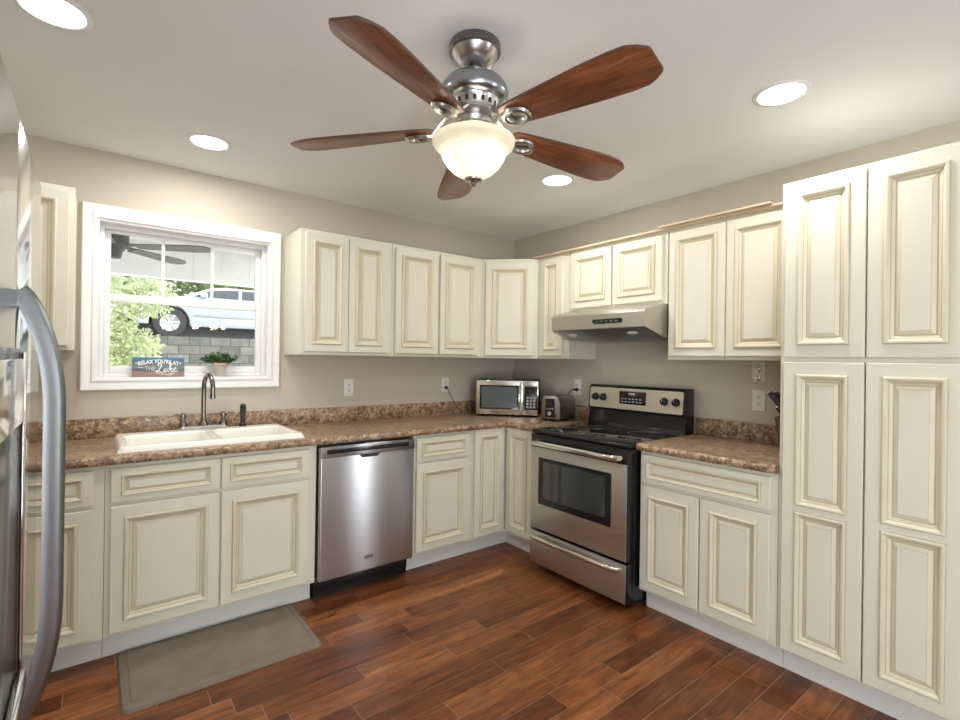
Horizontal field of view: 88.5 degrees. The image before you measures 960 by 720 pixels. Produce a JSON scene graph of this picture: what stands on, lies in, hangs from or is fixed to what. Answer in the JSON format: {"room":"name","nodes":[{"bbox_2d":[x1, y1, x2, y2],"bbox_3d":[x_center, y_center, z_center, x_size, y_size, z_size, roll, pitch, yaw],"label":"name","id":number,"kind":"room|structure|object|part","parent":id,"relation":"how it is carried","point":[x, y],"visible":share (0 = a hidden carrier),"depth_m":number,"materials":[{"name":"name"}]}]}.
{"room":"kitchen","nodes":[
{"label":"kitchen","id":0,"kind":"room"},
{"bbox_2d":[111,240,254,287],"bbox_3d":[-3.943,-1.099,4.996,4.000,0.400,0.175,1,0,-38],"label":"wall","id":1,"kind":"structure","parent":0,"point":[230,269],"depth_m":5.49,"materials":[{"name":"white paint"}]},
{"bbox_2d":[129,236,254,255],"bbox_3d":[-3.014,-1.265,3.817,4.000,0.045,2.855,1,0,-38],"label":"ceiling","id":2,"kind":"structure","parent":0,"point":[130,237],"depth_m":5.32,"materials":[{"name":"white paint"}]},
{"bbox_2d":[111,233,209,263],"bbox_3d":[-3.049,-1.042,4.027,1.426,0.409,1.450,1,0,-38],"label":"fan","id":3,"kind":"object","parent":2,"relation":"hanging from","point":[119,243],"visible":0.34,"depth_m":4.12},
{"bbox_3d":[-3.027,-1.042,4.073,0.210,0.409,0.210,1,0,-38],"label":"motor","id":4,"kind":"part","parent":3,"relation":"part of","materials":[{"name":"grey metal"}]},
{"bbox_3d":[-2.949,-0.945,4.531,0.144,0.010,0.590,-9,-2,10],"label":"blade","id":5,"kind":"part","parent":3,"relation":"part of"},
{"bbox_3d":[-2.568,-0.940,4.139,0.590,0.010,0.144,1,-10,-8],"label":"blade","id":6,"kind":"part","parent":3,"relation":"part of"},
{"bbox_2d":[25,134,514,420],"bbox_3d":[-1.271,0.119,3.290,4.160,2.436,0.140,1,0,-38],"label":"wall","id":7,"kind":"structure","parent":0,"point":[97,176],"depth_m":3.13,"materials":[{"name":"paint"}]},
{"bbox_2d":[40,182,76,350],"bbox_3d":[-2.166,-0.430,2.273,0.458,0.762,0.338,1,0,-38],"label":"upper cabinet","id":8,"kind":"object","parent":7,"relation":"attached to","point":[58,236],"visible":0.56,"depth_m":2.26,"materials":[{"name":"beige paint"}]},
{"bbox_2d":[79,201,280,390],"bbox_3d":[-1.721,-0.326,2.916,0.996,0.983,0.156,1,0,-38],"label":"window","id":9,"kind":"structure","parent":7,"relation":"in","point":[99,221],"depth_m":2.82,"materials":[{"name":"white wood"}]},
{"bbox_2d":[132,357,183,376],"bbox_3d":[-1.829,0.041,2.804,0.250,0.110,0.020,1,0,-38],"label":"sign","id":10,"kind":"object","parent":9,"relation":"on","point":[141,366],"visible":1,"depth_m":2.79,"materials":[{"name":"blue wood"}]},
{"bbox_3d":[-1.737,-0.142,2.934,0.805,0.440,0.024,1,0,-38],"label":"sash","id":11,"kind":"part","parent":9,"relation":"part of","materials":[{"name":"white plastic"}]},
{"bbox_3d":[-1.745,-0.319,2.947,0.849,0.834,0.070,1,0,-38],"label":"frame","id":12,"kind":"part","parent":9,"relation":"part of","materials":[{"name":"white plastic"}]},
{"bbox_3d":[-1.750,-0.517,2.958,0.805,0.394,0.024,1,0,-38],"label":"sash","id":13,"kind":"part","parent":9,"relation":"part of","materials":[{"name":"white plastic"}]},
{"bbox_3d":[-1.732,0.100,2.923,0.849,0.004,0.137,1,0,-38],"label":"sill","id":14,"kind":"part","parent":9,"relation":"part of","materials":[{"name":"white wood"}]},
{"bbox_2d":[200,351,238,375],"bbox_3d":[-1.576,0.021,2.985,0.218,0.157,0.117,1,0,-38],"label":"potted plant","id":15,"kind":"object","parent":9,"relation":"on","point":[219,367],"visible":1,"depth_m":2.96,"materials":[{"name":"green plant"}]},
{"bbox_3d":[-1.577,0.058,2.988,0.080,0.082,0.080,1,0,-38],"label":"pot","id":16,"kind":"part","parent":15,"relation":"part of","materials":[{"name":"white ceramic"}]},
{"bbox_2d":[37,400,475,441],"bbox_3d":[-1.224,0.373,3.225,3.874,0.102,0.019,1,0,-38],"label":"backsplash","id":17,"kind":"structure","parent":7,"relation":"attached to","point":[101,427],"depth_m":3.13,"materials":[{"name":"laminate"}]},
{"bbox_2d":[284,228,391,355],"bbox_3d":[-0.924,-0.411,3.250,0.611,0.762,0.338,1,0,-38],"label":"upper cabinet","id":18,"kind":"object","parent":7,"relation":"attached to","point":[338,288],"visible":1,"depth_m":3.10,"materials":[{"name":"beige paint"}]},
{"bbox_3d":[-0.942,-0.410,3.040,0.272,0.720,0.029,1,0,-38],"label":"door","id":19,"kind":"part","parent":18,"relation":"part of","materials":[{"name":"beige paint"}]},
{"bbox_3d":[-0.724,-0.407,3.211,0.274,0.720,0.029,1,0,-38],"label":"door","id":20,"kind":"part","parent":18,"relation":"part of","materials":[{"name":"beige paint"}]},
{"bbox_2d":[344,379,353,395],"bbox_3d":[-0.924,0.194,3.469,0.072,0.118,0.008,1,0,-38],"label":"wall outlet","id":21,"kind":"object","parent":7,"relation":"attached to","point":[348,383],"visible":1,"depth_m":3.47,"materials":[{"name":"white plastic"}]},
{"bbox_2d":[389,244,481,357],"bbox_3d":[-0.377,-0.403,3.680,0.775,0.762,0.338,1,0,-38],"label":"upper cabinet","id":22,"kind":"object","parent":7,"relation":"attached to","point":[436,297],"visible":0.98,"depth_m":3.52,"materials":[{"name":"beige paint"}]},
{"bbox_3d":[-0.436,-0.403,3.437,0.340,0.720,0.029,1,0,-38],"label":"door","id":23,"kind":"part","parent":22,"relation":"part of","materials":[{"name":"beige paint"}]},
{"bbox_3d":[-0.149,-0.399,3.663,0.352,0.720,0.029,1,0,-38],"label":"door","id":24,"kind":"part","parent":22,"relation":"part of","materials":[{"name":"beige paint"}]},
{"bbox_2d":[441,378,448,391],"bbox_3d":[-0.280,0.202,3.975,0.072,0.118,0.008,1,0,-38],"label":"wall outlet","id":25,"kind":"object","parent":7,"relation":"attached to","point":[444,381],"visible":0.98,"depth_m":3.97,"materials":[{"name":"white plastic"}]},
{"bbox_2d":[481,259,538,358],"bbox_3d":[0.253,-0.394,4.002,0.610,0.762,0.610,1,0,-38],"label":"upper cabinet","id":26,"kind":"object","parent":7,"relation":"attached to","point":[509,314],"visible":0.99,"depth_m":3.77,"materials":[{"name":"beige paint"}]},
{"bbox_2d":[33,542,897,719],"bbox_3d":[1.800,1.429,1.463,6.760,0.100,6.830,1,0,-38],"label":"floor","id":27,"kind":"structure","parent":0,"point":[492,632],"depth_m":2.16,"materials":[{"name":"brown wood"}]},
{"bbox_2d":[0,54,65,719],"bbox_3d":[-1.006,0.466,0.536,0.840,1.705,0.842,1,0,-38],"label":"refrigerator","id":28,"kind":"object","parent":27,"relation":"on","point":[28,340],"visible":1,"depth_m":0.79,"materials":[{"name":"silver metal"}]},
{"bbox_3d":[-0.611,0.131,0.574,0.060,1.025,0.419,1,0,-38],"label":"door","id":29,"kind":"part","parent":28,"relation":"part of","materials":[{"name":"silver metal"}]},
{"bbox_3d":[-0.608,0.046,0.640,0.003,0.095,0.245,1,0,-38],"label":"control panel","id":30,"kind":"part","parent":28,"relation":"part of","materials":[{"name":"silver metal"}]},
{"bbox_3d":[-0.873,0.128,0.908,0.060,1.025,0.417,1,0,-38],"label":"door","id":31,"kind":"part","parent":28,"relation":"part of","materials":[{"name":"silver metal"}]},
{"bbox_3d":[-0.720,0.236,0.799,0.071,0.710,0.028,1,0,-38],"label":"handle","id":32,"kind":"part","parent":28,"relation":"part of","materials":[{"name":"grey metal"}]},
{"bbox_2d":[33,466,104,671],"bbox_3d":[-2.049,0.887,2.188,0.590,0.875,0.638,1,0,-38],"label":"base cabinet","id":33,"kind":"object","parent":27,"relation":"on","point":[80,638],"visible":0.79,"depth_m":2.09,"materials":[{"name":"beige paint"}]},
{"bbox_3d":[-1.861,0.915,1.949,0.513,0.556,0.029,1,0,-38],"label":"door","id":34,"kind":"part","parent":33,"relation":"part of","materials":[{"name":"beige paint"}]},
{"bbox_3d":[-1.857,0.546,1.950,0.513,0.150,0.027,1,0,-38],"label":"drawer","id":35,"kind":"part","parent":33,"relation":"part of","materials":[{"name":"beige paint"}]},
{"bbox_2d":[102,445,315,656],"bbox_3d":[-1.451,0.896,2.658,0.927,0.875,0.638,1,0,-38],"label":"base cabinet","id":36,"kind":"object","parent":27,"relation":"on","point":[191,544],"visible":0.98,"depth_m":2.37,"materials":[{"name":"beige paint"}]},
{"bbox_3d":[-1.445,0.922,2.276,0.428,0.556,0.029,1,0,-38],"label":"door","id":37,"kind":"part","parent":36,"relation":"part of","materials":[{"name":"beige paint"}]},
{"bbox_3d":[-1.440,0.553,2.277,0.428,0.150,0.027,1,0,-38],"label":"drawer","id":38,"kind":"part","parent":36,"relation":"part of","materials":[{"name":"beige paint"}]},
{"bbox_3d":[-1.456,0.583,2.670,0.927,0.250,0.607,1,0,-38],"label":"frame","id":39,"kind":"part","parent":36,"relation":"part of","materials":[{"name":"beige paint"}]},
{"bbox_3d":[-1.102,0.927,2.546,0.428,0.556,0.029,1,0,-38],"label":"door","id":40,"kind":"part","parent":36,"relation":"part of","materials":[{"name":"beige paint"}]},
{"bbox_3d":[-1.098,0.558,2.547,0.428,0.150,0.027,1,0,-38],"label":"drawer","id":41,"kind":"part","parent":36,"relation":"part of","materials":[{"name":"beige paint"}]},
{"bbox_2d":[117,604,321,714],"bbox_3d":[-1.188,1.328,2.268,0.770,0.017,0.484,1,0,-38],"label":"floor mat","id":42,"kind":"object","parent":27,"relation":"on","point":[154,673],"visible":1,"depth_m":2.20,"materials":[{"name":"plastic"}]},
{"bbox_2d":[310,436,414,598],"bbox_3d":[-0.833,0.909,3.118,0.601,0.867,0.624,1,0,-38],"label":"dishwasher","id":43,"kind":"object","parent":27,"relation":"on","point":[364,505],"visible":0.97,"depth_m":2.86,"materials":[{"name":"silver metal"}]},
{"bbox_2d":[406,430,471,569],"bbox_3d":[-0.420,0.911,3.469,0.467,0.875,0.638,1,0,-38],"label":"base cabinet","id":44,"kind":"object","parent":27,"relation":"on","point":[442,461],"visible":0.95,"depth_m":3.22,"materials":[{"name":"beige paint"}]},
{"bbox_3d":[-0.240,0.940,3.224,0.415,0.556,0.029,1,0,-38],"label":"door","id":45,"kind":"part","parent":44,"relation":"part of","materials":[{"name":"beige paint"}]},
{"bbox_3d":[-0.235,0.571,3.225,0.415,0.150,0.027,1,0,-38],"label":"drawer","id":46,"kind":"part","parent":44,"relation":"part of","materials":[{"name":"beige paint"}]},
{"bbox_2d":[464,427,533,552],"bbox_3d":[0.224,0.921,3.769,0.913,0.876,0.963,1,0,-38],"label":"base cabinet","id":47,"kind":"object","parent":27,"relation":"on","point":[501,457],"visible":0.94,"depth_m":3.46,"materials":[{"name":"beige paint"}]},
{"bbox_2d":[37,400,589,471],"bbox_3d":[-0.932,0.395,2.854,3.874,0.140,0.963,1,0,-38],"label":"countertop","id":48,"kind":"structure","parent":47,"relation":"on","point":[89,442],"depth_m":3.01,"materials":[{"name":"laminate"}]},
{"bbox_2d":[170,373,234,429],"bbox_3d":[-1.545,0.233,2.772,0.328,0.319,0.166,1,0,-38],"label":"faucet","id":49,"kind":"object","parent":48,"relation":"on","point":[203,424],"visible":1,"depth_m":2.80,"materials":[{"name":"silver metal"}]},
{"bbox_3d":[-1.676,0.333,2.742,0.086,0.074,0.046,1,0,-38],"label":"handle","id":50,"kind":"part","parent":49,"relation":"part of","materials":[{"name":"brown metal"}]},
{"bbox_3d":[-1.582,0.382,2.817,0.250,0.020,0.052,1,0,-38],"label":"plate","id":51,"kind":"part","parent":49,"relation":"part of","materials":[{"name":"silver metal"}]},
{"bbox_3d":[-1.537,0.223,2.777,0.167,0.299,0.051,1,0,43],"label":"spout","id":52,"kind":"part","parent":49,"relation":"part of","materials":[{"name":"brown metal"}]},
{"bbox_3d":[-1.486,0.336,2.891,0.086,0.074,0.046,1,0,-38],"label":"handle","id":53,"kind":"part","parent":49,"relation":"part of","materials":[{"name":"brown metal"}]},
{"bbox_2d":[114,424,305,453],"bbox_3d":[-1.442,0.491,2.646,0.836,0.194,0.504,1,0,-38],"label":"sink","id":54,"kind":"object","parent":48,"relation":"in","point":[170,439],"visible":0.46,"depth_m":2.62,"materials":[{"name":"white ceramic"}]},
{"bbox_2d":[238,404,246,425],"bbox_3d":[-1.417,0.328,2.944,0.049,0.133,0.049,1,0,7],"label":"sprayer","id":55,"kind":"object","parent":54,"relation":"on","point":[242,406],"visible":1,"depth_m":2.93,"materials":[{"name":"black plastic"}]},
{"bbox_2d":[444,378,539,416],"bbox_3d":[0.099,0.299,3.998,0.755,0.288,0.304,1,0,10],"label":"microwave","id":56,"kind":"object","parent":48,"relation":"on","point":[493,396],"visible":1,"depth_m":3.86,"materials":[{"name":"silver metal"}]},
{"bbox_3d":[-0.065,0.328,4.007,0.417,0.211,0.047,1,0,-15],"label":"cord","id":57,"kind":"part","parent":56,"relation":"part of","materials":[{"name":"grey plastic"}]},
{"bbox_3d":[0.154,0.294,3.877,0.370,0.268,0.023,1,0,10],"label":"door","id":58,"kind":"part","parent":56,"relation":"part of","materials":[{"name":"silver metal"}]},
{"bbox_3d":[0.316,0.297,3.823,0.012,0.250,0.033,1,0,10],"label":"handle","id":59,"kind":"part","parent":56,"relation":"part of","materials":[{"name":"silver metal"}]},
{"bbox_3d":[0.396,0.297,3.836,0.116,0.268,0.023,1,0,10],"label":"control panel","id":60,"kind":"part","parent":56,"relation":"part of","materials":[{"name":"silver metal"}]},
{"bbox_2d":[541,388,577,421],"bbox_3d":[0.607,0.332,3.731,0.160,0.236,0.348,1,0,37],"label":"toaster","id":61,"kind":"object","parent":48,"relation":"on","point":[558,407],"visible":1,"depth_m":3.62,"materials":[{"name":"silver plastic"}]},
{"bbox_3d":[0.065,0.851,3.463,0.262,0.742,0.029,1,0,-38],"label":"door","id":62,"kind":"part","parent":47,"relation":"part of","materials":[{"name":"beige paint"}]},
{"bbox_3d":[0.270,0.854,3.442,0.029,0.742,0.262,1,0,-38],"label":"door","id":63,"kind":"part","parent":47,"relation":"part of","materials":[{"name":"beige paint"}]},
{"bbox_2d":[530,384,693,605],"bbox_3d":[0.804,0.769,3.125,0.746,1.192,0.744,1,0,-38],"label":"range","id":64,"kind":"object","parent":27,"relation":"on","point":[586,477],"visible":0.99,"depth_m":2.94,"materials":[{"name":"silver metal"}]},
{"bbox_3d":[0.533,1.134,2.915,0.057,0.031,0.685,1,0,-38],"label":"handle","id":65,"kind":"part","parent":64,"relation":"part of","materials":[{"name":"silver metal"}]},
{"bbox_3d":[0.539,0.530,2.914,0.063,0.031,0.685,1,0,-38],"label":"handle","id":66,"kind":"part","parent":64,"relation":"part of","materials":[{"name":"silver metal"}]},
{"bbox_3d":[0.555,1.208,2.933,0.009,0.210,0.732,1,0,-38],"label":"steel panel","id":67,"kind":"part","parent":64,"relation":"part of","materials":[{"name":"grey metal"}]},
{"bbox_3d":[0.560,0.824,2.933,0.009,0.523,0.732,1,0,-38],"label":"steel panel","id":68,"kind":"part","parent":64,"relation":"part of","materials":[{"name":"grey metal"}]},
{"bbox_3d":[0.579,1.208,2.952,0.052,0.214,0.736,1,0,-38],"label":"drawer","id":69,"kind":"part","parent":64,"relation":"part of","materials":[{"name":"silver metal"}]},
{"bbox_3d":[0.585,0.785,2.952,0.052,0.607,0.736,1,0,-38],"label":"oven door","id":70,"kind":"part","parent":64,"relation":"part of","materials":[{"name":"silver metal"}]},
{"bbox_3d":[0.818,0.259,3.522,0.034,0.052,0.052,1,0,-38],"label":"knob","id":71,"kind":"part","parent":64,"relation":"part of","materials":[{"name":"black plastic"}]},
{"bbox_3d":[0.859,0.260,3.470,0.034,0.052,0.052,1,0,-38],"label":"knob","id":72,"kind":"part","parent":64,"relation":"part of","materials":[{"name":"black plastic"}]},
{"bbox_2d":[532,423,680,448],"bbox_3d":[0.836,0.468,3.146,0.678,0.027,0.744,1,0,-38],"label":"cooktop","id":73,"kind":"object","parent":64,"relation":"in","point":[597,435],"depth_m":3.04,"materials":[{"name":"black glass"}]},
{"bbox_3d":[1.022,0.264,3.293,0.013,0.141,0.716,1,0,-38],"label":"control panel","id":74,"kind":"part","parent":64,"relation":"part of","materials":[{"name":"silver metal"}]},
{"bbox_3d":[1.151,0.263,3.099,0.034,0.052,0.052,1,0,-38],"label":"knob","id":75,"kind":"part","parent":64,"relation":"part of","materials":[{"name":"black plastic"}]},
{"bbox_3d":[1.201,0.264,3.036,0.034,0.052,0.052,1,0,-38],"label":"knob","id":76,"kind":"part","parent":64,"relation":"part of","materials":[{"name":"black plastic"}]},
{"bbox_2d":[639,451,782,666],"bbox_3d":[1.315,0.935,2.604,0.638,0.875,0.688,1,0,-38],"label":"base cabinet","id":77,"kind":"object","parent":27,"relation":"on","point":[709,532],"visible":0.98,"depth_m":2.36,"materials":[{"name":"beige paint"}]},
{"bbox_3d":[0.971,0.956,2.549,0.029,0.556,0.325,1,0,-38],"label":"door","id":78,"kind":"part","parent":77,"relation":"part of","materials":[{"name":"beige paint"}]},
{"bbox_3d":[1.077,0.589,2.423,0.027,0.150,0.648,1,0,-38],"label":"drawer","id":79,"kind":"part","parent":77,"relation":"part of","materials":[{"name":"beige paint"}]},
{"bbox_2d":[636,417,779,473],"bbox_3d":[1.317,0.427,2.605,0.645,0.140,0.694,1,0,-38],"label":"countertop","id":80,"kind":"structure","parent":77,"relation":"on","point":[750,446],"depth_m":2.64,"materials":[{"name":"laminate"}]},
{"bbox_2d":[767,390,779,450],"bbox_3d":[1.571,0.309,2.488,0.130,0.306,0.189,1,0,-38],"label":"knife block","id":81,"kind":"object","parent":80,"relation":"on","point":[775,396],"visible":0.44,"depth_m":2.49,"materials":[{"name":"brown wood"}]},
{"bbox_3d":[1.505,0.211,2.495,0.022,0.106,0.091,1,0,-38],"label":"knife handle","id":82,"kind":"part","parent":81,"relation":"part of","materials":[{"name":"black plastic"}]},
{"bbox_3d":[1.174,0.959,2.291,0.029,0.556,0.315,1,0,-38],"label":"door","id":83,"kind":"part","parent":77,"relation":"part of","materials":[{"name":"beige paint"}]},
{"bbox_2d":[777,141,959,719],"bbox_3d":[1.727,0.308,2.092,0.638,2.140,0.610,1,0,-38],"label":"pantry cabinet","id":84,"kind":"object","parent":27,"relation":"on","point":[869,541],"visible":1,"depth_m":1.88,"materials":[{"name":"beige paint"}]},
{"bbox_3d":[1.393,0.627,2.019,0.029,1.236,0.284,1,0,-38],"label":"door","id":85,"kind":"part","parent":84,"relation":"part of","materials":[{"name":"beige paint"}]},
{"bbox_3d":[1.407,-0.381,2.020,0.029,0.742,0.284,1,0,-38],"label":"door","id":86,"kind":"part","parent":84,"relation":"part of","materials":[{"name":"beige paint"}]},
{"bbox_3d":[1.572,0.630,1.791,0.029,1.236,0.284,1,0,-38],"label":"door","id":87,"kind":"part","parent":84,"relation":"part of","materials":[{"name":"beige paint"}]},
{"bbox_3d":[1.587,-0.379,1.792,0.029,0.742,0.284,1,0,-38],"label":"door","id":88,"kind":"part","parent":84,"relation":"part of","materials":[{"name":"beige paint"}]},
{"bbox_2d":[0,0,959,240],"bbox_3d":[1.836,-1.117,1.466,6.760,0.120,6.830,1,0,-38],"label":"ceiling","id":89,"kind":"structure","parent":0,"point":[261,77],"depth_m":1.95,"materials":[{"name":"paint"}]},
{"bbox_2d":[12,0,93,30],"bbox_3d":[-1.341,-1.098,1.546,0.201,0.006,0.201,1,0,-38],"label":"recessed light","id":90,"kind":"object","parent":89,"relation":"in","point":[62,14],"visible":1,"depth_m":1.56,"materials":[{"name":"white glass"}]},
{"bbox_2d":[186,133,231,150],"bbox_3d":[-1.366,-1.098,2.488,0.201,0.006,0.201,1,0,-38],"label":"recessed light","id":91,"kind":"object","parent":89,"relation":"in","point":[205,141],"visible":1,"depth_m":2.48,"materials":[{"name":"white glass"}]},
{"bbox_2d":[291,15,663,199],"bbox_3d":[0.015,-0.839,1.684,1.253,0.486,1.244,1,0,-38],"label":"ceiling fan","id":92,"kind":"object","parent":89,"relation":"hanging from","point":[473,97],"visible":1,"depth_m":1.59,"materials":[{"name":"brown wood"}]},
{"bbox_3d":[-0.413,-0.783,1.750,0.513,0.008,0.157,-2,12,8],"label":"blade","id":93,"kind":"part","parent":92,"relation":"part of","materials":[{"name":"brown wood"}]},
{"bbox_3d":[-0.196,-0.780,1.339,0.157,0.008,0.513,14,8,25],"label":"blade","id":94,"kind":"part","parent":92,"relation":"part of","materials":[{"name":"brown wood"}]},
{"bbox_3d":[-0.089,-0.778,2.084,0.157,0.008,0.513,-11,-1,-10],"label":"blade","id":95,"kind":"part","parent":92,"relation":"part of","materials":[{"name":"brown wood"}]},
{"bbox_3d":[-0.023,-0.690,1.694,0.285,0.130,0.285,1,0,-38],"label":"lamp shade","id":96,"kind":"part","parent":92,"relation":"part of","materials":[{"name":"white glass"}]},
{"bbox_3d":[0.329,-0.772,1.879,0.513,0.008,0.157,4,-14,-28],"label":"blade","id":97,"kind":"part","parent":92,"relation":"part of","materials":[{"name":"brown wood"}]},
{"bbox_3d":[0.262,-0.774,1.418,0.513,0.008,0.157,5,-9,44],"label":"blade","id":98,"kind":"part","parent":92,"relation":"part of","materials":[{"name":"brown wood"}]},
{"bbox_2d":[540,174,573,186],"bbox_3d":[0.459,-1.071,2.941,0.201,0.006,0.201,1,0,-38],"label":"recessed light","id":99,"kind":"object","parent":89,"relation":"in","point":[553,180],"visible":1,"depth_m":2.94,"materials":[{"name":"white glass"}]},
{"bbox_2d":[753,79,811,106],"bbox_3d":[1.203,-1.062,1.967,0.201,0.006,0.201,1,0,-38],"label":"recessed light","id":100,"kind":"object","parent":89,"relation":"in","point":[784,92],"visible":1,"depth_m":1.96,"materials":[{"name":"white glass"}]},
{"bbox_2d":[513,120,959,433],"bbox_3d":[1.434,0.157,3.102,0.140,2.436,3.500,1,0,-38],"label":"wall","id":101,"kind":"structure","parent":0,"point":[722,389],"depth_m":3.13,"materials":[{"name":"paint"}]},
{"bbox_2d":[540,401,589,419],"bbox_3d":[0.589,0.399,4.038,0.019,0.102,0.944,1,0,-38],"label":"backsplash","id":102,"kind":"structure","parent":101,"relation":"attached to","point":[582,412],"depth_m":3.78,"materials":[{"name":"laminate"}]},
{"bbox_2d":[537,252,595,358],"bbox_3d":[0.648,-0.388,3.720,0.338,0.762,0.316,1,0,-38],"label":"upper cabinet","id":103,"kind":"object","parent":101,"relation":"attached to","point":[554,271],"visible":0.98,"depth_m":3.61,"materials":[{"name":"beige paint"}]},
{"bbox_3d":[0.525,-0.389,3.627,0.029,0.720,0.222,1,0,-38],"label":"door","id":104,"kind":"part","parent":103,"relation":"part of","materials":[{"name":"beige paint"}]},
{"bbox_2d":[574,379,581,394],"bbox_3d":[0.760,0.210,3.836,0.008,0.118,0.072,1,0,-38],"label":"wall outlet","id":105,"kind":"object","parent":101,"relation":"attached to","point":[577,383],"visible":1,"depth_m":3.83,"materials":[{"name":"white plastic"}]},
{"bbox_2d":[551,303,667,342],"bbox_3d":[0.913,-0.233,3.242,0.507,0.206,0.759,1,0,-38],"label":"range hood","id":106,"kind":"object","parent":101,"relation":"attached to","point":[641,323],"visible":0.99,"depth_m":3.04,"materials":[{"name":"silver metal"}]},
{"bbox_2d":[557,327,667,342],"bbox_3d":[0.911,-0.160,3.241,0.477,0.061,0.700,1,0,-38],"label":"grille","id":107,"kind":"object","parent":106,"relation":"attached to","point":[586,334],"depth_m":3.14,"materials":[{"name":"grey metal"}]},
{"bbox_2d":[570,231,668,311],"bbox_3d":[0.985,-0.550,3.294,0.338,0.430,0.760,1,0,-38],"label":"upper cabinet","id":108,"kind":"object","parent":101,"relation":"attached to","point":[635,271],"visible":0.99,"depth_m":3.15,"materials":[{"name":"beige paint"}]},
{"bbox_3d":[0.749,-0.552,3.346,0.029,0.388,0.345,1,0,-38],"label":"door","id":109,"kind":"part","parent":108,"relation":"part of","materials":[{"name":"beige paint"}]},
{"bbox_3d":[0.972,-0.549,3.062,0.029,0.388,0.352,1,0,-38],"label":"door","id":110,"kind":"part","parent":108,"relation":"part of","materials":[{"name":"beige paint"}]},
{"bbox_2d":[534,201,782,258],"bbox_3d":[0.974,-0.777,3.043,0.058,0.021,1.810,1,0,-38],"label":"trim strip","id":111,"kind":"object","parent":108,"relation":"on","point":[779,204],"depth_m":2.75,"materials":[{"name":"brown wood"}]},
{"bbox_3d":[1.254,-0.779,2.675,0.043,0.010,0.615,1,0,-38],"label":"trim strip","id":112,"kind":"part","parent":111,"relation":"part of","materials":[{"name":"beige wood"}]},
{"bbox_2d":[668,206,782,360],"bbox_3d":[1.441,-0.378,2.712,0.338,0.762,0.712,1,0,-38],"label":"upper cabinet","id":113,"kind":"object","parent":101,"relation":"attached to","point":[725,301],"visible":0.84,"depth_m":2.62,"materials":[{"name":"beige paint"}]},
{"bbox_3d":[1.209,-0.380,2.757,0.029,0.720,0.324,1,0,-38],"label":"door","id":114,"kind":"part","parent":113,"relation":"part of","materials":[{"name":"beige paint"}]},
{"bbox_3d":[1.413,-0.378,2.498,0.029,0.720,0.324,1,0,-38],"label":"door","id":115,"kind":"part","parent":113,"relation":"part of","materials":[{"name":"beige paint"}]},
{"bbox_2d":[696,417,778,444],"bbox_3d":[1.564,0.412,2.798,0.019,0.102,0.694,1,0,-38],"label":"backsplash","id":116,"kind":"structure","parent":101,"relation":"attached to","point":[764,433],"depth_m":2.87,"materials":[{"name":"laminate"}]},
{"bbox_2d":[752,390,765,410],"bbox_3d":[1.581,0.230,2.792,0.008,0.118,0.072,1,0,-38],"label":"wall outlet","id":117,"kind":"object","parent":101,"relation":"attached to","point":[758,396],"visible":1,"depth_m":2.79,"materials":[{"name":"white plastic"}]},
{"bbox_2d":[752,361,765,381],"bbox_3d":[1.579,0.064,2.794,0.014,0.115,0.072,1,0,-38],"label":"wall plate","id":118,"kind":"object","parent":101,"relation":"attached to","point":[758,367],"visible":1,"depth_m":2.79,"materials":[{"name":"beige plastic"}]},
{"label":"outside","id":119,"kind":"structure","parent":0,"visible":0},
{"bbox_3d":[-12.029,-0.472,20.116,32.000,0.250,20.100,1,0,-38],"label":"ground","id":120,"kind":"structure","parent":119,"visible":0},
{"bbox_2d":[112,275,253,295],"bbox_3d":[-10.256,-3.354,15.173,6.841,5.571,3.353,1,0,-38],"label":"tree","id":121,"kind":"object","parent":120,"relation":"on","point":[186,288],"visible":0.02,"depth_m":15.52,"materials":[{"name":"green plant"}]},
{"bbox_2d":[118,288,254,338],"bbox_3d":[-6.805,-1.187,13.149,4.637,1.308,1.861,1,0,-38],"label":"parked car","id":122,"kind":"object","parent":120,"relation":"on","point":[181,321],"visible":0.53,"depth_m":12.25,"materials":[{"name":"grey paint"}]},
{"bbox_2d":[200,293,207,297],"bbox_3d":[-6.764,-1.581,12.069,0.160,0.100,0.120,1,0,-38],"label":"mirror","id":123,"kind":"object","parent":122,"relation":"attached to","point":[204,295],"depth_m":12.03,"materials":[{"name":"grey paint"}]},
{"bbox_3d":[-6.261,-1.074,12.552,1.800,0.060,0.012,1,0,-38],"label":"moulding","id":124,"kind":"part","parent":122,"relation":"part of","materials":[{"name":"grey metal"}]},
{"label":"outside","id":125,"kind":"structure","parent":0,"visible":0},
{"bbox_3d":[-3.087,1.451,7.094,14.000,0.030,8.055,1,0,-38],"label":"patio","id":126,"kind":"object","parent":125,"visible":0},
{"bbox_2d":[110,274,179,365],"bbox_3d":[-5.916,-0.201,7.487,2.288,3.281,1.403,1,0,-38],"label":"tree","id":127,"kind":"object","parent":126,"relation":"on","point":[120,322],"visible":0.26,"depth_m":7.73,"materials":[{"name":"green plant"}]},
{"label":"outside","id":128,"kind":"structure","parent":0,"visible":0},
{"bbox_2d":[112,335,254,365],"bbox_3d":[-5.705,0.459,12.058,28.000,1.950,0.400,1,0,-38],"label":"wall","id":129,"kind":"structure","parent":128,"point":[191,349],"depth_m":11.28,"materials":[{"name":"grey brick"}]}
]}

